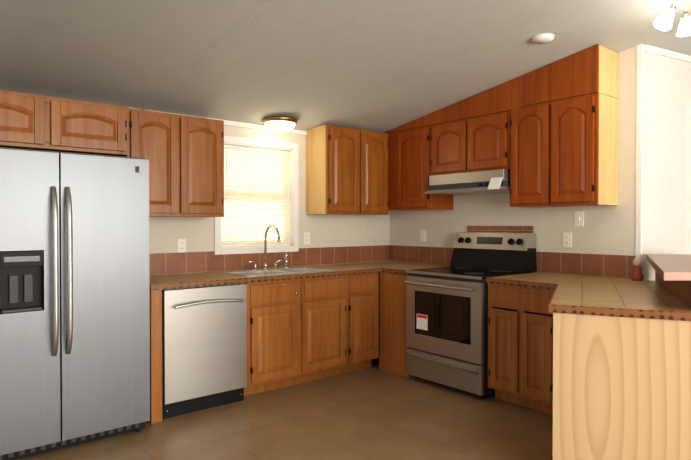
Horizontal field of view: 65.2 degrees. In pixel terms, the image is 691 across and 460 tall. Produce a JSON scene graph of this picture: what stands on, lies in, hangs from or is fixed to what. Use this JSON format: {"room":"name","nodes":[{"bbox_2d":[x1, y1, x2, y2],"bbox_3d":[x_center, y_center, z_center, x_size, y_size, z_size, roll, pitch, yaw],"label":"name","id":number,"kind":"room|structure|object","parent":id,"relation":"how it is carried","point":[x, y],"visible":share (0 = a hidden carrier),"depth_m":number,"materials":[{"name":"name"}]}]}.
{"room":"kitchen","nodes":[
{"label":"kitchen","id":0,"kind":"room"},
{"bbox_2d":[128,107,388,253],"bbox_3d":[-3.014,-0.097,2.958,9.200,2.750,0.120,-1,1,-40],"label":"wall","id":1,"kind":"structure","parent":0,"point":[166,233],"depth_m":5.03,"materials":[{"name":"white paint"}]},
{"bbox_2d":[0,90,127,156],"bbox_3d":[-1.943,-0.648,3.423,0.950,0.316,0.522,-1,1,-40],"label":"upper cabinet","id":2,"kind":"object","parent":1,"relation":"attached to","point":[37,122],"visible":0.96,"depth_m":3.28,"materials":[{"name":"orange wood"}]},
{"bbox_2d":[124,108,223,216],"bbox_3d":[-1.316,-0.473,4.062,0.732,0.744,0.342,-1,1,-40],"label":"upper cabinet","id":3,"kind":"object","parent":1,"relation":"attached to","point":[183,155],"visible":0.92,"depth_m":3.95,"materials":[{"name":"orange wood"}]},
{"bbox_2d":[177,239,185,252],"bbox_3d":[-1.304,0.127,4.298,0.072,0.115,0.009,-1,1,-40],"label":"wall outlet","id":4,"kind":"object","parent":1,"relation":"attached to","point":[181,245],"visible":1,"depth_m":4.29,"materials":[{"name":"white plastic"}]},
{"bbox_2d":[214,135,298,254],"bbox_3d":[-0.800,-0.296,4.782,0.840,0.995,0.142,-1,1,-40],"label":"window","id":5,"kind":"structure","parent":1,"relation":"in","point":[292,245],"depth_m":4.88,"materials":[{"name":"white paint"}]},
{"bbox_2d":[221,150,281,240],"bbox_3d":[-0.838,-0.297,4.828,0.706,0.861,0.007,-1,1,-40],"label":"window pane","id":6,"kind":"object","parent":5,"relation":"in","point":[251,202],"depth_m":4.82,"materials":[{"name":"white"}]},
{"bbox_2d":[221,144,289,245],"bbox_3d":[-0.789,-0.289,4.769,0.694,0.871,0.036,-1,1,-40],"label":"window blind","id":7,"kind":"object","parent":5,"relation":"attached to","point":[255,151],"visible":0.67,"depth_m":4.76,"materials":[{"name":"white paint"}]},
{"bbox_2d":[208,118,306,134],"bbox_3d":[-0.753,-0.903,4.737,1.004,0.040,0.020,-1,1,-40],"label":"crown molding","id":8,"kind":"structure","parent":1,"relation":"attached to","point":[254,126],"depth_m":4.69,"materials":[{"name":"white paint"}]},
{"bbox_2d":[149,245,388,275],"bbox_3d":[-0.604,0.257,4.881,2.800,0.170,0.008,-1,1,-40],"label":"backsplash","id":9,"kind":"structure","parent":1,"relation":"attached to","point":[184,262],"depth_m":4.74,"materials":[{"name":"tile"}]},
{"bbox_2d":[304,232,309,243],"bbox_3d":[-0.362,0.078,5.080,0.072,0.115,0.009,-1,1,-40],"label":"wall outlet","id":10,"kind":"object","parent":1,"relation":"attached to","point":[306,237],"visible":1,"depth_m":5.08,"materials":[{"name":"white plastic"}]},
{"bbox_2d":[306,124,388,214],"bbox_3d":[0.035,-0.548,5.184,0.771,0.800,0.342,-1,1,-40],"label":"upper cabinet","id":11,"kind":"object","parent":1,"relation":"attached to","point":[347,170],"visible":1,"depth_m":5.00,"materials":[{"name":"brown wood"}]},
{"bbox_2d":[15,358,552,459],"bbox_3d":[1.426,1.330,0.996,13.500,0.060,9.400,-1,1,-40],"label":"floor","id":12,"kind":"structure","parent":0,"point":[374,412],"depth_m":3.46,"materials":[{"name":"tile"}]},
{"bbox_2d":[0,147,149,459],"bbox_3d":[-1.785,0.411,3.345,0.907,1.725,0.805,-1,1,-40],"label":"fridge","id":13,"kind":"object","parent":12,"relation":"on","point":[74,307],"visible":1,"depth_m":3.10,"materials":[{"name":"grey metal"}]},
{"bbox_2d":[148,290,162,423],"bbox_3d":[-1.441,0.831,3.794,0.075,0.874,0.618,-1,1,-40],"label":"cabinet end panel","id":14,"kind":"object","parent":12,"relation":"on","point":[156,414],"visible":0.44,"depth_m":3.55,"materials":[{"name":"brown wood"}]},
{"bbox_2d":[162,284,246,418],"bbox_3d":[-1.137,0.831,3.991,0.617,0.870,0.648,-1,1,-40],"label":"dishwasher","id":15,"kind":"object","parent":12,"relation":"on","point":[204,347],"visible":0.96,"depth_m":3.76,"materials":[{"name":"grey metal"}]},
{"bbox_2d":[244,275,346,395],"bbox_3d":[-0.538,0.823,4.527,0.970,0.874,0.645,-1,1,-40],"label":"base cabinet","id":16,"kind":"object","parent":12,"relation":"on","point":[296,331],"visible":0.83,"depth_m":4.27,"materials":[{"name":"brown wood"}]},
{"bbox_2d":[150,261,421,290],"bbox_3d":[-0.397,0.363,4.636,2.778,0.040,0.634,-1,1,-40],"label":"countertop","id":17,"kind":"structure","parent":16,"relation":"on","point":[202,279],"depth_m":4.14,"materials":[{"name":"tile"}]},
{"bbox_2d":[248,224,287,269],"bbox_3d":[-0.600,0.145,4.549,0.406,0.385,0.251,-1,1,-40],"label":"sink faucet","id":18,"kind":"object","parent":17,"relation":"on","point":[285,259],"visible":1,"depth_m":4.60,"materials":[{"name":"silver metal"}]},
{"bbox_2d":[219,267,333,276],"bbox_3d":[-0.561,0.426,4.464,0.840,0.176,0.440,-1,1,-40],"label":"sink","id":19,"kind":"object","parent":17,"relation":"in","point":[261,272],"visible":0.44,"depth_m":4.51,"materials":[{"name":"silver metal"}]},
{"bbox_2d":[340,273,378,373],"bbox_3d":[-0.028,0.817,4.966,0.373,0.874,0.622,-1,1,-40],"label":"base cabinet","id":20,"kind":"object","parent":12,"relation":"on","point":[362,321],"visible":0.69,"depth_m":4.73,"materials":[{"name":"brown wood"}]},
{"bbox_2d":[379,273,413,377],"bbox_3d":[0.690,0.818,4.962,0.711,0.874,0.386,-1,1,-40],"label":"base cabinet","id":21,"kind":"object","parent":12,"relation":"on","point":[392,327],"visible":0.31,"depth_m":4.74,"materials":[{"name":"brown wood"}]},
{"bbox_2d":[378,263,449,274],"bbox_3d":[0.698,0.360,4.913,0.739,0.040,0.308,-1,1,-40],"label":"countertop","id":22,"kind":"structure","parent":21,"relation":"on","point":[394,269],"depth_m":4.90,"materials":[{"name":"tile"}]},
{"bbox_2d":[404,232,536,398],"bbox_3d":[1.018,0.643,4.474,0.807,1.235,0.767,-1,1,-40],"label":"stove","id":23,"kind":"object","parent":12,"relation":"on","point":[447,326],"visible":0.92,"depth_m":4.31,"materials":[{"name":"grey metal"}]},
{"bbox_2d":[488,283,554,414],"bbox_3d":[1.447,0.829,3.964,0.622,0.874,0.548,-1,1,-40],"label":"base cabinet","id":24,"kind":"object","parent":12,"relation":"on","point":[520,349],"visible":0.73,"depth_m":3.78,"materials":[{"name":"brown wood"}]},
{"bbox_2d":[486,272,605,289],"bbox_3d":[1.485,0.371,3.985,0.714,0.040,0.558,-1,1,-40],"label":"countertop","id":25,"kind":"structure","parent":24,"relation":"on","point":[542,280],"depth_m":3.88,"materials":[{"name":"tile"}]},
{"bbox_2d":[551,313,690,459],"bbox_3d":[1.346,0.846,2.532,0.333,0.874,0.635,-1,1,-40],"label":"base cabinet","id":26,"kind":"object","parent":12,"relation":"on","point":[621,386],"depth_m":2.54,"materials":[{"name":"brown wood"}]},
{"bbox_2d":[549,277,690,320],"bbox_3d":[1.651,0.379,3.245,0.718,0.040,1.611,0,1,24],"label":"countertop","id":27,"kind":"structure","parent":26,"relation":"on","point":[630,298],"depth_m":2.79,"materials":[{"name":"tile"}]},
{"bbox_2d":[631,258,643,280],"bbox_3d":[2.046,0.273,3.783,0.082,0.159,0.081,-1,1,-40],"label":"figurine","id":28,"kind":"object","parent":27,"relation":"on","point":[637,273],"visible":1,"depth_m":3.76,"materials":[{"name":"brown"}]},
{"bbox_2d":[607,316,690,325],"bbox_3d":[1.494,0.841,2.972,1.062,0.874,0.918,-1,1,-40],"label":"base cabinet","id":29,"kind":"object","parent":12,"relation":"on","point":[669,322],"depth_m":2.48,"materials":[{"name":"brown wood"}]},
{"bbox_2d":[658,282,690,307],"bbox_3d":[1.926,0.747,3.105,1.380,1.058,0.753,-1,1,-40],"label":"base cabinet","id":30,"kind":"object","parent":12,"relation":"on","point":[682,290],"depth_m":2.78,"materials":[{"name":"brown wood"}]},
{"bbox_2d":[646,254,690,281],"bbox_3d":[1.966,0.197,3.052,1.705,0.040,0.972,-1,1,-40],"label":"countertop","id":31,"kind":"structure","parent":30,"relation":"on","point":[668,267],"depth_m":2.81,"materials":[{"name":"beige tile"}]},
{"bbox_2d":[0,0,690,132],"bbox_3d":[1.426,-1.251,0.966,13.500,0.870,9.400,-1,1,-40],"label":"ceiling","id":32,"kind":"structure","parent":0,"point":[383,66],"depth_m":3.40,"materials":[{"name":"white paint"}]},
{"bbox_2d":[141,0,275,109],"bbox_3d":[-0.053,-1.247,2.402,0.153,0.720,4.500,-1,1,-40],"label":"trim","id":33,"kind":"structure","parent":32,"relation":"attached to","point":[227,38],"depth_m":3.23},
{"bbox_2d":[262,116,297,131],"bbox_3d":[-0.564,-0.900,4.647,0.310,0.103,0.310,-1,1,-40],"label":"dome ceiling light","id":34,"kind":"object","parent":32,"relation":"attached to","point":[279,123],"visible":1,"depth_m":4.55,"materials":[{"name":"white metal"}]},
{"bbox_2d":[532,33,553,43],"bbox_3d":[1.289,-1.245,3.524,0.136,0.034,0.136,-1,1,-40],"label":"smoke detector","id":35,"kind":"object","parent":32,"relation":"attached to","point":[543,38],"visible":1,"depth_m":3.48,"materials":[{"name":"white paint"}]},
{"bbox_2d":[653,0,690,36],"bbox_3d":[1.976,-1.260,3.086,0.350,0.230,0.301,-1,1,-40],"label":"ceiling spotlights","id":36,"kind":"object","parent":32,"relation":"attached to","point":[663,21],"visible":1,"depth_m":3.11,"materials":[{"name":"silver metal"}]},
{"bbox_2d":[389,44,643,272],"bbox_3d":[1.326,-0.219,4.835,0.124,2.950,2.539,-1,1,-40],"label":"wall","id":37,"kind":"structure","parent":0,"point":[613,230],"depth_m":4.12,"materials":[{"name":"white paint"}]},
{"bbox_2d":[388,125,452,210],"bbox_3d":[0.706,-0.574,5.215,0.342,0.760,0.575,-1,1,-40],"label":"upper cabinet","id":38,"kind":"object","parent":37,"relation":"attached to","point":[409,162],"visible":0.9,"depth_m":5.06,"materials":[{"name":"red wood"}]},
{"bbox_2d":[420,230,425,241],"bbox_3d":[0.776,0.059,5.401,0.009,0.115,0.072,-1,1,-40],"label":"wall outlet","id":39,"kind":"object","parent":37,"relation":"attached to","point":[422,235],"visible":1,"depth_m":5.40,"materials":[{"name":"white plastic"}]},
{"bbox_2d":[431,111,509,175],"bbox_3d":[1.151,-0.717,4.677,0.342,0.460,0.816,-1,1,-40],"label":"upper cabinet","id":40,"kind":"object","parent":37,"relation":"attached to","point":[479,143],"visible":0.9,"depth_m":4.53,"materials":[{"name":"red wood"}]},
{"bbox_2d":[424,169,509,194],"bbox_3d":[1.115,-0.401,4.632,0.458,0.162,0.788,-1,1,-40],"label":"range hood","id":41,"kind":"object","parent":40,"relation":"attached to","point":[485,182],"visible":0.94,"depth_m":4.48,"materials":[{"name":"silver metal"}]},
{"bbox_2d":[387,44,618,132],"bbox_3d":[1.198,-1.121,4.633,0.322,0.345,2.090,-1,1,-40],"label":"upper cabinet","id":42,"kind":"object","parent":37,"relation":"attached to","point":[593,69],"visible":0.94,"depth_m":4.02,"materials":[{"name":"red wood"}]},
{"bbox_2d":[389,226,634,278],"bbox_3d":[1.271,0.153,4.806,0.009,0.380,2.490,-1,1,-40],"label":"backsplash","id":43,"kind":"structure","parent":37,"relation":"attached to","point":[609,266],"depth_m":4.34,"materials":[{"name":"tile"}]},
{"bbox_2d":[510,92,617,207],"bbox_3d":[1.636,-0.568,4.096,0.342,0.775,0.695,-1,1,-40],"label":"upper cabinet","id":44,"kind":"object","parent":37,"relation":"attached to","point":[563,152],"visible":1,"depth_m":3.91,"materials":[{"name":"red wood"}]},
{"bbox_2d":[563,233,571,246],"bbox_3d":[1.741,0.078,4.240,0.009,0.115,0.072,-1,1,-40],"label":"wall outlet","id":45,"kind":"object","parent":37,"relation":"attached to","point":[567,239],"visible":1,"depth_m":4.23,"materials":[{"name":"white plastic"}]},
{"bbox_2d":[574,211,583,225],"bbox_3d":[1.801,-0.086,4.164,0.011,0.115,0.072,-1,1,-40],"label":"light switch","id":46,"kind":"object","parent":37,"relation":"attached to","point":[578,218],"visible":1,"depth_m":4.16,"materials":[{"name":"white plastic"}]},
{"bbox_2d":[642,52,690,280],"bbox_3d":[3.550,-0.252,5.532,4.200,3.000,1.420,0,1,-31],"label":"wall","id":47,"kind":"structure","parent":0,"point":[667,91],"depth_m":3.99,"materials":[{"name":"white paint"}]},
{"bbox_2d":[644,44,690,253],"bbox_3d":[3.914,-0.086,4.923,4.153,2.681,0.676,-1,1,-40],"label":"door frame","id":48,"kind":"structure","parent":47,"relation":"attached to","point":[666,53],"depth_m":4.14,"materials":[{"name":"white paint"}]}
]}

